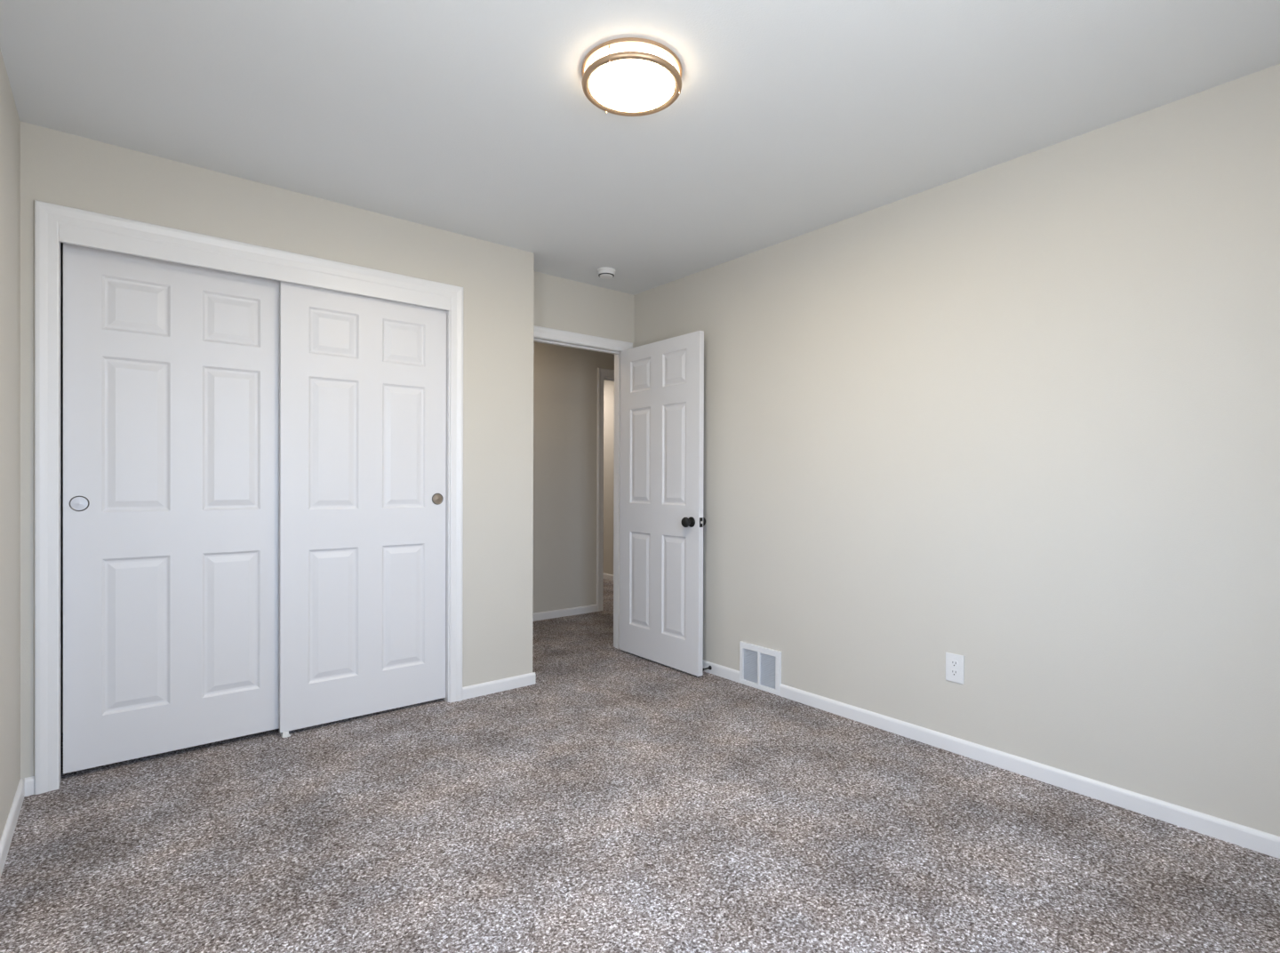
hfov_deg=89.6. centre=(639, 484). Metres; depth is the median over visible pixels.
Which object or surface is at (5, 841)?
baseboard
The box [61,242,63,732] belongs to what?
wall
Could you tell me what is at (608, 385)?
wall
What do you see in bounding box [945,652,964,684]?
wall outlet
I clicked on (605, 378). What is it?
trim
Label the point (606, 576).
baseboard
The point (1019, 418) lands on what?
wall
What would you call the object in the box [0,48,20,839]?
wall
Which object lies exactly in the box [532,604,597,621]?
baseboard
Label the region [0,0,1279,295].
ceiling
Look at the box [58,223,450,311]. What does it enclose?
trim
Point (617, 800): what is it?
floor
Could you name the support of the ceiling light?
attached to the ceiling
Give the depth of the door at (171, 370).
2.66 m
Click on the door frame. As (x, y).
(617, 353)
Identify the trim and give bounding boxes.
[34,200,463,794]
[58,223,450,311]
[596,368,614,611]
[603,376,614,381]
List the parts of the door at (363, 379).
finger pull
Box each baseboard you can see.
[0,778,24,878]
[24,672,535,796]
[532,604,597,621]
[603,573,613,580]
[702,659,1279,858]
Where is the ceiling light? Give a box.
[581,37,682,116]
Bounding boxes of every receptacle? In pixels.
[950,659,958,667]
[950,669,958,676]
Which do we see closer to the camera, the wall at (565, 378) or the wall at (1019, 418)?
the wall at (1019, 418)
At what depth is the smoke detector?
3.90 m
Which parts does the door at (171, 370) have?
finger pull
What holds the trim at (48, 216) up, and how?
attached to the wall at (60, 168)
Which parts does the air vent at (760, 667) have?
louver panel, louver panel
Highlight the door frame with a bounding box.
[533,325,632,648]
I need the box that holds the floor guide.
[278,729,290,737]
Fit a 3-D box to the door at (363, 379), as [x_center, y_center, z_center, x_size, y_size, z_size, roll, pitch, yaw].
[-1.318,0.097,3.134,0.764,2.028,0.033,0,0,-39]
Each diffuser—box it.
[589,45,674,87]
[589,59,673,111]
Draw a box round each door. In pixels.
[63,242,279,773]
[279,280,446,732]
[619,330,705,676]
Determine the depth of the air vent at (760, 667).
3.57 m
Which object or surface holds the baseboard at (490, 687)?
attached to the wall at (60, 168)
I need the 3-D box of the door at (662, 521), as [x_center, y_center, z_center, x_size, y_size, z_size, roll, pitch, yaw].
[0.118,0.108,4.079,0.164,2.020,0.791,0,0,-38]
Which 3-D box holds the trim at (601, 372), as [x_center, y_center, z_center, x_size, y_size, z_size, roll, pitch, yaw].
[-0.027,0.043,5.988,0.902,2.157,0.018,0,0,-39]
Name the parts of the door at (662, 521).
knob, latch plate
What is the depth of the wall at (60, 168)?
3.15 m
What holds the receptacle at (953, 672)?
attached to the wall outlet at (955, 663)
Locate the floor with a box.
[0,578,1279,952]
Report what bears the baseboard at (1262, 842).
attached to the wall at (1019, 418)
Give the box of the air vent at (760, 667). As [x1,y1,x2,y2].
[739,640,781,695]
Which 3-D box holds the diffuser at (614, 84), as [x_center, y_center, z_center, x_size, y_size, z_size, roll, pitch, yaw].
[-0.025,-1.250,2.030,0.266,0.010,0.266,0,0,-39]
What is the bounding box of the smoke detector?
[597,267,615,279]
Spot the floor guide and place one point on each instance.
(284, 734)
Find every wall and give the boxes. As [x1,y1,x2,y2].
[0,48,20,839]
[20,120,534,780]
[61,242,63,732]
[532,341,614,613]
[533,271,634,347]
[603,380,614,575]
[633,64,1279,836]

